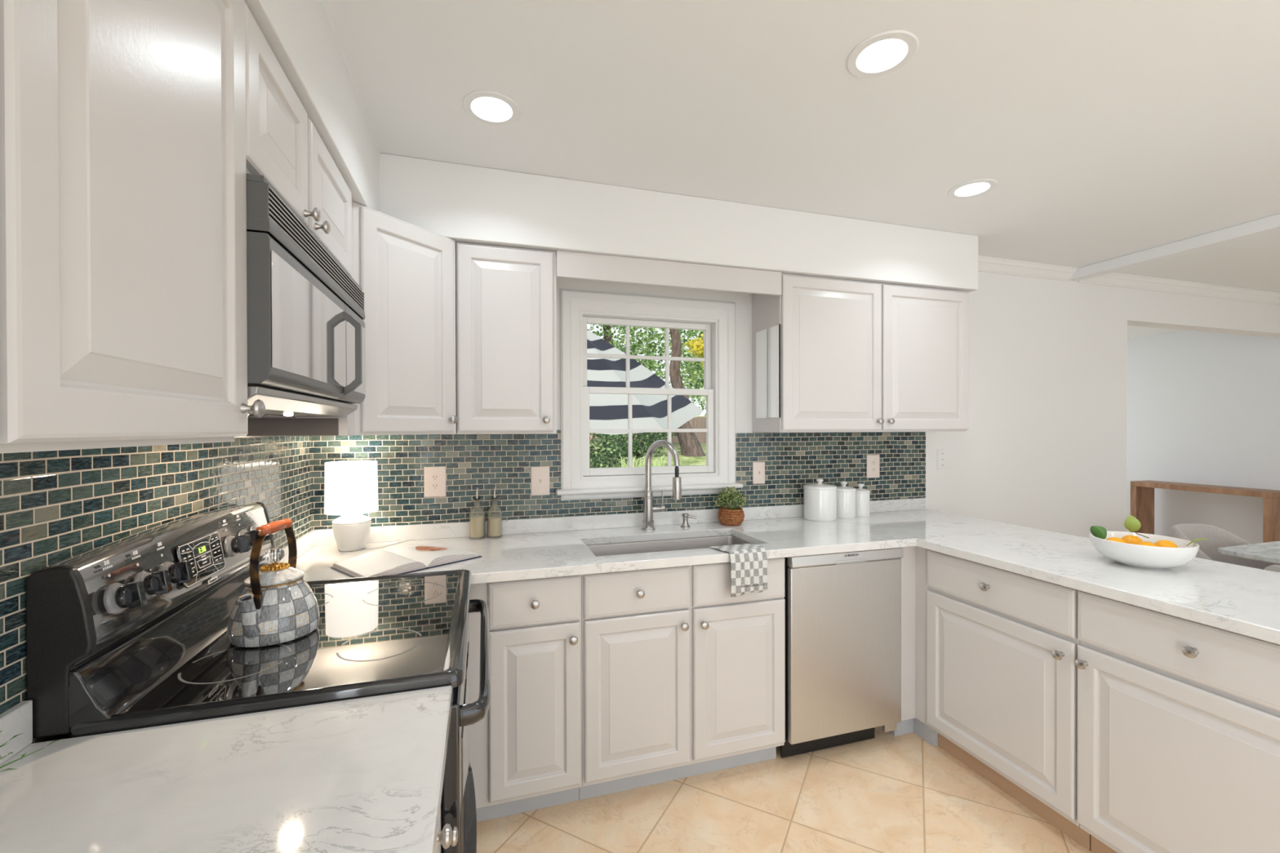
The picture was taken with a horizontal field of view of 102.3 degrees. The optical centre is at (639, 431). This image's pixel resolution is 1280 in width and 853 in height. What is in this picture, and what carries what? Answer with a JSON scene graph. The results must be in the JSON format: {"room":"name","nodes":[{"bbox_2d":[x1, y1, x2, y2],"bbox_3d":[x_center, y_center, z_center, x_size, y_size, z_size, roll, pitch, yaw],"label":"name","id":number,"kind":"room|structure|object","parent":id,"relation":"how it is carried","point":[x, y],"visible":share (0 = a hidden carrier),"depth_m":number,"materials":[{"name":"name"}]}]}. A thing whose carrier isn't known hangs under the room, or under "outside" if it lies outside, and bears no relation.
{"room":"kitchen","nodes":[
{"label":"kitchen","id":0,"kind":"room"},
{"bbox_2d":[244,0,977,292],"bbox_3d":[0.913,-0.898,0.227,3.267,0.293,5.000,0,0,-17],"label":"soffit","id":1,"kind":"structure","parent":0,"point":[459,202],"depth_m":2.16,"materials":[{"name":"white paint"}]},
{"bbox_2d":[555,249,782,295],"bbox_3d":[0.163,-0.705,2.322,1.073,0.110,0.019,0,0,-17],"label":"valance board","id":2,"kind":"object","parent":1,"relation":"attached to","point":[569,264],"visible":1,"depth_m":2.30,"materials":[{"name":"paint"}]},
{"bbox_2d":[476,725,1092,852],"bbox_3d":[2.660,1.440,2.388,8.450,0.120,8.500,0,0,-17],"label":"floor","id":3,"kind":"structure","parent":0,"point":[886,793],"depth_m":1.86,"materials":[{"name":"tile"}]},
{"bbox_2d":[25,502,491,852],"bbox_3d":[-0.730,0.796,1.265,0.695,1.195,0.760,0,0,-17],"label":"range","id":4,"kind":"object","parent":3,"relation":"on","point":[127,633],"visible":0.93,"depth_m":0.99,"materials":[{"name":"black metal"}]},
{"bbox_2d":[226,518,319,647],"bbox_3d":[-0.838,0.335,1.179,0.173,0.258,0.180,0,0,35],"label":"kettle","id":5,"kind":"object","parent":4,"relation":"on","point":[276,605],"visible":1,"depth_m":1.13,"materials":[{"name":"ceramic"}]},
{"bbox_2d":[435,808,457,852],"bbox_3d":[-0.569,0.958,0.674,0.610,0.878,0.460,0,0,-17],"label":"base cabinet","id":6,"kind":"object","parent":3,"relation":"on","point":[448,836],"visible":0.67,"depth_m":0.77,"materials":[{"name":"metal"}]},
{"bbox_2d":[469,574,582,822],"bbox_3d":[-0.755,0.951,1.980,0.981,0.878,0.610,0,0,-17],"label":"base cabinet","id":7,"kind":"object","parent":3,"relation":"on","point":[526,752],"visible":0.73,"depth_m":1.81,"materials":[{"name":"paint"}]},
{"bbox_2d":[296,508,1279,644],"bbox_3d":[0.664,0.495,0.993,3.226,0.035,3.400,0,0,-17],"label":"countertop","id":8,"kind":"structure","parent":7,"relation":"on","point":[1242,600],"depth_m":1.96,"materials":[{"name":"stone"}]},
{"bbox_2d":[268,529,315,564],"bbox_3d":[-1.263,0.445,1.837,0.014,0.067,0.646,0,0,-17],"label":"quartz upstand","id":9,"kind":"object","parent":8,"relation":"on","point":[306,542],"visible":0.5,"depth_m":2.00,"materials":[{"name":"white stone"}]},
{"bbox_2d":[324,460,407,551],"bbox_3d":[-1.119,0.301,2.100,0.287,0.352,0.195,0,0,-17],"label":"table lamp","id":10,"kind":"object","parent":8,"relation":"on","point":[350,487],"visible":1,"depth_m":2.02,"materials":[{"name":"white ceramic"}]},
{"bbox_2d":[330,543,481,577],"bbox_3d":[-0.839,0.460,1.875,0.276,0.033,0.424,0,0,40],"label":"open book","id":11,"kind":"object","parent":8,"relation":"on","point":[406,559],"visible":0.96,"depth_m":1.82,"materials":[{"name":"white paper"}]},
{"bbox_2d":[469,488,484,539],"bbox_3d":[-0.723,0.363,2.289,0.065,0.222,0.065,0,0,-17],"label":"glass bottle","id":12,"kind":"object","parent":8,"relation":"on","point":[477,514],"visible":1,"depth_m":2.27,"materials":[{"name":"white"}]},
{"bbox_2d":[487,487,502,537],"bbox_3d":[-0.651,0.363,2.311,0.065,0.222,0.066,0,0,-17],"label":"glass bottle","id":13,"kind":"object","parent":8,"relation":"on","point":[494,513],"visible":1,"depth_m":2.29,"materials":[{"name":"white"}]},
{"bbox_2d":[315,497,925,546],"bbox_3d":[0.172,0.437,2.604,3.178,0.067,0.014,0,0,-17],"label":"quartz upstand","id":14,"kind":"object","parent":8,"relation":"on","point":[323,537],"visible":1,"depth_m":2.46,"materials":[{"name":"white stone"}]},
{"bbox_2d":[641,440,681,530],"bbox_3d":[0.116,0.256,2.429,0.241,0.432,0.107,0,0,43],"label":"kitchen faucet","id":15,"kind":"object","parent":8,"relation":"on","point":[648,508],"visible":1,"depth_m":2.45,"materials":[{"name":"silver metal"}]},
{"bbox_2d":[586,535,751,556],"bbox_3d":[0.140,0.606,2.230,0.758,0.195,0.356,0,0,-17],"label":"sink","id":16,"kind":"object","parent":8,"relation":"in","point":[618,548],"visible":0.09,"depth_m":2.39,"materials":[{"name":"metal"}]},
{"bbox_2d":[680,513,697,528],"bbox_3d":[0.237,0.439,2.529,0.078,0.065,0.046,0,0,29],"label":"soap dispenser","id":17,"kind":"object","parent":8,"relation":"on","point":[685,516],"visible":1,"depth_m":2.52,"materials":[{"name":"silver metal"}]},
{"bbox_2d":[715,486,747,525],"bbox_3d":[0.460,0.374,2.603,0.178,0.192,0.144,0,0,-17],"label":"potted plant","id":18,"kind":"object","parent":8,"relation":"on","point":[733,515],"visible":1,"depth_m":2.57,"materials":[{"name":"green plant"}]},
{"bbox_2d":[717,506,744,525],"bbox_3d":[0.459,0.430,2.603,0.136,0.081,0.136,0,0,-17],"label":"basket","id":19,"kind":"object","parent":18,"relation":"on","point":[727,516],"depth_m":2.55,"materials":[{"name":"brown wicker"}]},
{"bbox_2d":[709,542,767,596],"bbox_3d":[0.395,0.550,2.051,0.197,0.173,0.129,0,0,-17],"label":"kitchen towel","id":20,"kind":"object","parent":8,"relation":"hanging from","point":[748,562],"visible":1,"depth_m":2.00,"materials":[{"name":"fabric"}]},
{"bbox_2d":[803,478,836,521],"bbox_3d":[0.956,0.360,2.742,0.172,0.216,0.172,0,0,-17],"label":"canister","id":21,"kind":"object","parent":8,"relation":"on","point":[820,499],"visible":1,"depth_m":2.67,"materials":[{"name":"white ceramic"}]},
{"bbox_2d":[836,480,856,519],"bbox_3d":[1.107,0.369,2.800,0.122,0.196,0.122,0,0,-17],"label":"canister","id":22,"kind":"object","parent":8,"relation":"on","point":[846,495],"visible":0.84,"depth_m":2.75,"materials":[{"name":"white ceramic"}]},
{"bbox_2d":[855,483,870,517],"bbox_3d":[1.216,0.378,2.843,0.097,0.179,0.097,0,0,-17],"label":"canister","id":23,"kind":"object","parent":8,"relation":"on","point":[862,495],"visible":0.76,"depth_m":2.80,"materials":[{"name":"white ceramic"}]},
{"bbox_2d":[1088,531,1199,568],"bbox_3d":[1.772,0.426,1.823,0.279,0.090,0.279,0,0,-17],"label":"fruit bowl","id":24,"kind":"object","parent":8,"relation":"on","point":[1129,554],"visible":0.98,"depth_m":1.75,"materials":[{"name":"white ceramic"}]},
{"bbox_2d":[1090,525,1106,539],"bbox_3d":[1.676,0.371,1.885,0.046,0.050,0.022,0,0,41],"label":"orange leaf","id":25,"kind":"object","parent":24,"relation":"in","point":[1098,531],"visible":0.89,"depth_m":1.88,"materials":[{"name":"green plant"}]},
{"bbox_2d":[1106,537,1126,543],"bbox_3d":[1.704,0.415,1.848,0.068,0.068,0.068,0,0,-17],"label":"orange","id":26,"kind":"object","parent":24,"relation":"in","point":[1112,539],"visible":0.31,"depth_m":1.84,"materials":[{"name":"orange food"}]},
{"bbox_2d":[1120,534,1142,544],"bbox_3d":[1.797,0.414,1.885,0.068,0.068,0.068,0,0,-17],"label":"orange","id":27,"kind":"object","parent":24,"relation":"in","point":[1133,540],"visible":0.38,"depth_m":1.87,"materials":[{"name":"orange food"}]},
{"bbox_2d":[1124,515,1149,538],"bbox_3d":[1.775,0.341,1.844,0.067,0.079,0.021,0,0,39],"label":"orange leaf","id":28,"kind":"object","parent":24,"relation":"in","point":[1131,523],"visible":1,"depth_m":1.85,"materials":[{"name":"green plant"}]},
{"bbox_2d":[1136,541,1157,546],"bbox_3d":[1.766,0.419,1.796,0.068,0.068,0.068,0,0,-17],"label":"orange","id":29,"kind":"object","parent":24,"relation":"in","point":[1144,543],"visible":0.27,"depth_m":1.79,"materials":[{"name":"orange food"}]},
{"bbox_2d":[1154,540,1178,547],"bbox_3d":[1.835,0.415,1.801,0.068,0.068,0.068,0,0,-17],"label":"orange","id":30,"kind":"object","parent":24,"relation":"in","point":[1166,544],"visible":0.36,"depth_m":1.79,"materials":[{"name":"orange food"}]},
{"bbox_2d":[1186,538,1206,546],"bbox_3d":[1.892,0.378,1.753,0.054,0.032,0.025,0,0,26],"label":"orange leaf","id":31,"kind":"object","parent":24,"relation":"in","point":[1196,540],"visible":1,"depth_m":1.75,"materials":[{"name":"green plant"}]},
{"bbox_2d":[578,557,785,799],"bbox_3d":[0.117,0.948,2.245,0.841,0.878,0.610,0,0,-17],"label":"base cabinet","id":32,"kind":"object","parent":3,"relation":"on","point":[683,677],"visible":0.88,"depth_m":1.97,"materials":[{"name":"paint"}]},
{"bbox_2d":[781,547,902,757],"bbox_3d":[0.797,0.940,2.462,0.556,0.864,0.610,0,0,-17],"label":"dishwasher","id":33,"kind":"object","parent":3,"relation":"on","point":[843,610],"visible":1,"depth_m":2.18,"materials":[{"name":"silver metal"}]},
{"bbox_2d":[892,546,937,746],"bbox_3d":[1.220,0.944,2.305,0.150,0.879,0.127,0,0,-17],"label":"cabinet filler","id":34,"kind":"object","parent":3,"relation":"on","point":[914,588],"visible":0.57,"depth_m":2.31,"materials":[{"name":"paint"}]},
{"bbox_2d":[926,550,1090,850],"bbox_3d":[1.601,0.945,2.045,0.630,0.878,0.593,0,0,-17],"label":"base cabinet","id":35,"kind":"object","parent":3,"relation":"on","point":[1002,645],"visible":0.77,"depth_m":1.90,"materials":[{"name":"paint"}]},
{"bbox_2d":[1075,591,1279,852],"bbox_3d":[1.789,0.948,1.428,0.630,0.878,0.693,0,0,-17],"label":"base cabinet","id":36,"kind":"object","parent":3,"relation":"on","point":[1179,718],"visible":0.94,"depth_m":1.44,"materials":[{"name":"paint"}]},
{"bbox_2d":[1130,480,1279,564],"bbox_3d":[5.748,0.957,5.262,0.305,0.800,1.075,0,0,-17],"label":"console table","id":37,"kind":"object","parent":3,"relation":"on","point":[1142,492],"visible":0.7,"depth_m":5.22,"materials":[{"name":"brown wood"}]},
{"bbox_2d":[1167,523,1277,569],"bbox_3d":[3.365,0.972,2.932,0.528,0.810,0.524,0,0,-17],"label":"dining chair","id":38,"kind":"object","parent":3,"relation":"on","point":[1216,537],"visible":0.18,"depth_m":3.10,"materials":[{"name":"grey fabric"}]},
{"bbox_2d":[1217,541,1279,564],"bbox_3d":[4.009,1.000,2.564,1.663,0.750,0.935,0,0,-17],"label":"dining table","id":39,"kind":"object","parent":3,"relation":"on","point":[1268,552],"visible":1,"depth_m":2.70,"materials":[{"name":"grey stone"}]},
{"bbox_2d":[1263,564,1279,572],"bbox_3d":[3.182,1.000,2.310,0.524,0.760,0.528,0,0,-17],"label":"dining chair","id":40,"kind":"object","parent":3,"relation":"on","point":[1276,568],"visible":0.09,"depth_m":2.40,"materials":[{"name":"grey fabric"}]},
{"bbox_2d":[311,270,1279,537],"bbox_3d":[2.411,0.155,3.363,7.950,2.440,0.136,0,0,-17],"label":"wall","id":41,"kind":"structure","parent":0,"point":[1044,446],"depth_m":3.21,"materials":[{"name":"white paint"}]},
{"bbox_2d":[424,466,445,497],"bbox_3d":[-0.905,0.224,2.279,0.090,0.134,0.008,0,0,-17],"label":"wall outlet","id":42,"kind":"object","parent":41,"relation":"attached to","point":[434,477],"visible":1,"depth_m":2.28,"materials":[{"name":"beige plastic"}]},
{"bbox_2d":[431,474,439,480],"bbox_3d":[-0.905,0.205,2.277,0.033,0.027,0.003,0,0,-17],"label":"receptacle","id":43,"kind":"object","parent":42,"relation":"attached to","point":[433,477],"depth_m":2.28,"materials":[{"name":"white plastic"}]},
{"bbox_2d":[431,483,439,489],"bbox_3d":[-0.904,0.244,2.277,0.033,0.027,0.003,0,0,-17],"label":"receptacle","id":44,"kind":"object","parent":42,"relation":"attached to","point":[433,486],"depth_m":2.28,"materials":[{"name":"white plastic"}]},
{"bbox_2d":[456,241,556,434],"bbox_3d":[-0.574,-0.373,2.221,0.398,0.767,0.320,0,0,-17],"label":"upper cabinet","id":45,"kind":"object","parent":41,"relation":"attached to","point":[506,308],"visible":1,"depth_m":2.10,"materials":[{"name":"paint"}]},
{"bbox_2d":[530,466,549,495],"bbox_3d":[-0.464,0.233,2.407,0.086,0.134,0.019,0,0,-17],"label":"light switch","id":46,"kind":"object","parent":41,"relation":"attached to","point":[540,476],"visible":1,"depth_m":2.41,"materials":[{"name":"beige plastic"}]},
{"bbox_2d":[555,288,742,500],"bbox_3d":[0.048,-0.173,2.611,0.958,1.001,0.181,0,0,-17],"label":"window","id":47,"kind":"structure","parent":41,"relation":"in","point":[578,308],"depth_m":2.58,"materials":[{"name":"white paint"}]},
{"bbox_2d":[752,462,764,484],"bbox_3d":[0.636,0.223,2.742,0.072,0.116,0.019,0,0,-17],"label":"light switch","id":48,"kind":"object","parent":41,"relation":"attached to","point":[758,468],"visible":1,"depth_m":2.74,"materials":[{"name":"beige plastic"}]},
{"bbox_2d":[751,273,968,432],"bbox_3d":[1.201,-0.380,2.761,1.165,0.767,0.320,0,0,-17],"label":"upper cabinet","id":49,"kind":"object","parent":41,"relation":"attached to","point":[856,356],"visible":0.92,"depth_m":2.62,"materials":[{"name":"paint"}]},
{"bbox_2d":[755,324,780,418],"bbox_3d":[0.641,-0.290,2.589,0.006,0.450,0.226,0,0,-17],"label":"wall mirror","id":50,"kind":"object","parent":49,"relation":"attached to","point":[767,340],"visible":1,"depth_m":2.58,"materials":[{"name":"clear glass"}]},
{"bbox_2d":[866,454,879,478],"bbox_3d":[1.340,0.202,2.962,0.088,0.132,0.008,0,0,-17],"label":"wall outlet","id":51,"kind":"object","parent":41,"relation":"attached to","point":[873,460],"visible":1,"depth_m":2.96,"materials":[{"name":"beige plastic"}]},
{"bbox_2d":[871,460,875,465],"bbox_3d":[1.341,0.182,2.960,0.033,0.027,0.003,0,0,-17],"label":"receptacle","id":52,"kind":"object","parent":51,"relation":"attached to","point":[873,462],"depth_m":2.96,"materials":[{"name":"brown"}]},
{"bbox_2d":[937,448,947,469],"bbox_3d":[1.829,0.171,3.119,0.076,0.122,0.007,0,0,-17],"label":"cover plate","id":53,"kind":"object","parent":41,"relation":"attached to","point":[942,454],"visible":1,"depth_m":3.12,"materials":[{"name":"white plastic"}]},
{"bbox_2d":[977,255,1077,281],"bbox_3d":[2.303,-1.028,3.231,1.143,0.071,0.060,0,0,-17],"label":"trim","id":54,"kind":"structure","parent":41,"relation":"attached to","point":[985,264],"depth_m":3.27,"materials":[{"name":"white paint"}]},
{"bbox_2d":[1069,213,1279,281],"bbox_3d":[3.612,-1.023,1.047,0.090,0.065,5.000,0,0,-17],"label":"ceiling beam","id":55,"kind":"structure","parent":41,"relation":"attached to","point":[1269,224],"depth_m":2.87,"materials":[{"name":"white paint"}]},
{"bbox_2d":[1077,272,1279,305],"bbox_3d":[4.587,-1.037,3.925,3.450,0.071,0.060,0,0,-17],"label":"trim","id":56,"kind":"structure","parent":41,"relation":"attached to","point":[1113,279],"depth_m":3.72,"materials":[{"name":"white paint"}]},
{"bbox_2d":[321,0,1279,338],"bbox_3d":[2.654,-1.135,2.375,8.450,0.150,8.500,0,0,-17],"label":"ceiling","id":57,"kind":"structure","parent":0,"point":[1105,130],"depth_m":1.66,"materials":[{"name":"white paint"}]},
{"bbox_2d":[462,90,520,125],"bbox_3d":[-0.482,-1.046,1.678,0.183,0.004,0.183,0,0,-17],"label":"recessed light","id":58,"kind":"object","parent":57,"relation":"in","point":[487,107],"visible":1,"depth_m":1.67,"materials":[{"name":"white plastic"}]},
{"bbox_2d":[846,30,919,78],"bbox_3d":[0.675,-1.048,1.441,0.183,0.004,0.183,0,0,-17],"label":"recessed light","id":59,"kind":"object","parent":57,"relation":"in","point":[882,54],"visible":1,"depth_m":1.43,"materials":[{"name":"white plastic"}]},
{"bbox_2d":[947,178,997,199],"bbox_3d":[1.448,-1.054,2.249,0.183,0.004,0.183,0,0,-17],"label":"recessed light","id":60,"kind":"object","parent":57,"relation":"in","point":[975,188],"visible":1,"depth_m":2.24,"materials":[{"name":"white plastic"}]},
{"bbox_2d":[1126,330,1279,543],"bbox_3d":[6.587,0.144,3.551,0.150,2.440,8.350,0,0,-17],"label":"wall","id":61,"kind":"structure","parent":0,"point":[1203,407],"depth_m":5.42,"materials":[{"name":"white paint"}]},
{"bbox_3d":[-0.716,0.182,-0.275,0.150,2.440,5.280,0,0,-17],"label":"wall","id":62,"kind":"structure","parent":0,"visible":0},
{"bbox_2d":[0,435,311,743],"bbox_3d":[-0.875,0.402,0.521,0.008,0.792,3.392,0,0,-17],"label":"tile backsplash","id":63,"kind":"structure","parent":62,"relation":"attached to","point":[55,506],"depth_m":0.99,"materials":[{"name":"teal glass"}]},
{"bbox_2d":[0,0,265,453],"bbox_3d":[-0.735,-0.364,0.621,0.333,0.767,0.476,0,0,-17],"label":"upper cabinet","id":64,"kind":"object","parent":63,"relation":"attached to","point":[123,291],"visible":1,"depth_m":0.58,"materials":[{"name":"paint"}]},
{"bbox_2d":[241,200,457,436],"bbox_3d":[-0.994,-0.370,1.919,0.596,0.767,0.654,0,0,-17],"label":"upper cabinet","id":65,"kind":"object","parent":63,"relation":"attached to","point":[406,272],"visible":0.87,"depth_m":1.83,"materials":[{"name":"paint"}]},
{"bbox_2d":[244,3,351,276],"bbox_3d":[-0.914,-0.600,1.205,0.333,0.300,0.757,0,0,-17],"label":"upper cabinet","id":66,"kind":"object","parent":62,"relation":"attached to","point":[283,145],"visible":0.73,"depth_m":1.09,"materials":[{"name":"paint"}]},
{"bbox_2d":[246,173,365,417],"bbox_3d":[-0.888,-0.241,1.214,0.370,0.410,0.755,0,0,-17],"label":"microwave","id":67,"kind":"object","parent":66,"relation":"attached to","point":[306,313],"visible":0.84,"depth_m":1.04,"materials":[{"name":"grey"}]},
{"label":"outside","id":68,"kind":"structure","parent":0,"visible":0},
{"bbox_2d":[589,416,706,467],"bbox_3d":[-0.654,0.162,20.398,40.000,2.468,34.000,0,0,-17],"label":"lawn","id":69,"kind":"structure","parent":68,"point":[683,460],"depth_m":13.45,"materials":[{"name":"green plant"}]},
{"bbox_2d":[589,432,638,467],"bbox_3d":[-1.208,-0.074,11.918,2.480,1.888,1.905,0,0,-17],"label":"bush","id":70,"kind":"object","parent":69,"relation":"on","point":[608,448],"visible":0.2,"depth_m":11.67,"materials":[{"name":"green plant"}]},
{"bbox_2d":[595,432,667,458],"bbox_3d":[-0.180,-0.161,13.901,2.186,1.804,1.732,0,0,-17],"label":"bush","id":71,"kind":"object","parent":69,"relation":"on","point":[646,443],"visible":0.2,"depth_m":13.59,"materials":[{"name":"green plant"}]},
{"bbox_2d":[615,453,667,466],"bbox_3d":[0.067,0.704,10.978,1.274,0.436,0.266,0,0,-17],"label":"grass tuft","id":72,"kind":"object","parent":69,"relation":"on","point":[633,460],"visible":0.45,"depth_m":10.96,"materials":[{"name":"green plant"}]},
{"bbox_2d":[586,328,703,435],"bbox_3d":[-0.849,0.079,4.913,2.847,2.432,2.752,0,0,-17],"label":"patio umbrella","id":73,"kind":"object","parent":69,"relation":"on","point":[606,411],"visible":0.18,"depth_m":4.28,"materials":[{"name":"fabric"}]},
{"bbox_2d":[586,324,706,417],"bbox_3d":[-0.516,-4.309,20.591,10.910,9.636,5.005,0,0,-17],"label":"tree","id":74,"kind":"object","parent":69,"relation":"on","point":[606,333],"visible":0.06,"depth_m":20.37,"materials":[{"name":"green plant"}]},
{"bbox_2d":[589,417,706,444],"bbox_3d":[3.139,0.173,18.238,10.000,1.450,0.160,0,0,-17],"label":"fence","id":75,"kind":"object","parent":69,"relation":"on","point":[696,422],"visible":0.04,"depth_m":17.81,"materials":[{"name":"brown wood"}]},
{"bbox_2d":[648,432,676,447],"bbox_3d":[0.597,-0.365,16.316,1.845,1.865,1.489,0,0,-17],"label":"bush","id":76,"kind":"object","parent":69,"relation":"on","point":[673,434],"visible":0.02,"depth_m":16.21,"materials":[{"name":"green plant"}]},
{"bbox_2d":[629,326,706,457],"bbox_3d":[1.176,-2.792,14.818,5.104,7.710,3.209,0,0,-13],"label":"tree","id":77,"kind":"object","parent":69,"relation":"on","point":[690,445],"visible":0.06,"depth_m":14.27,"materials":[{"name":"green plant"}]},
{"bbox_2d":[683,333,703,367],"bbox_3d":[1.877,-1.108,12.438,1.798,3.986,1.005,0,0,-17],"label":"tree","id":78,"kind":"object","parent":69,"relation":"on","point":[696,344],"visible":0.11,"depth_m":12.23,"materials":[{"name":"yellow plant"}]},
{"bbox_3d":[-0.367,0.960,0.010,0.610,0.878,0.915,0,0,-17],"label":"base cabinet","id":79,"kind":"object","parent":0,"visible":0},
{"bbox_2d":[0,685,452,852],"bbox_3d":[-0.370,0.503,-0.062,0.633,0.035,1.982,0,0,-17],"label":"countertop","id":80,"kind":"structure","parent":79,"relation":"on","point":[366,775],"depth_m":0.70,"materials":[{"name":"stone"}]},
{"bbox_2d":[0,700,32,764],"bbox_3d":[-0.658,0.453,-0.150,0.014,0.067,1.982,0,0,-17],"label":"quartz upstand","id":81,"kind":"object","parent":80,"relation":"on","point":[18,719],"visible":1,"depth_m":0.77,"materials":[{"name":"white stone"}]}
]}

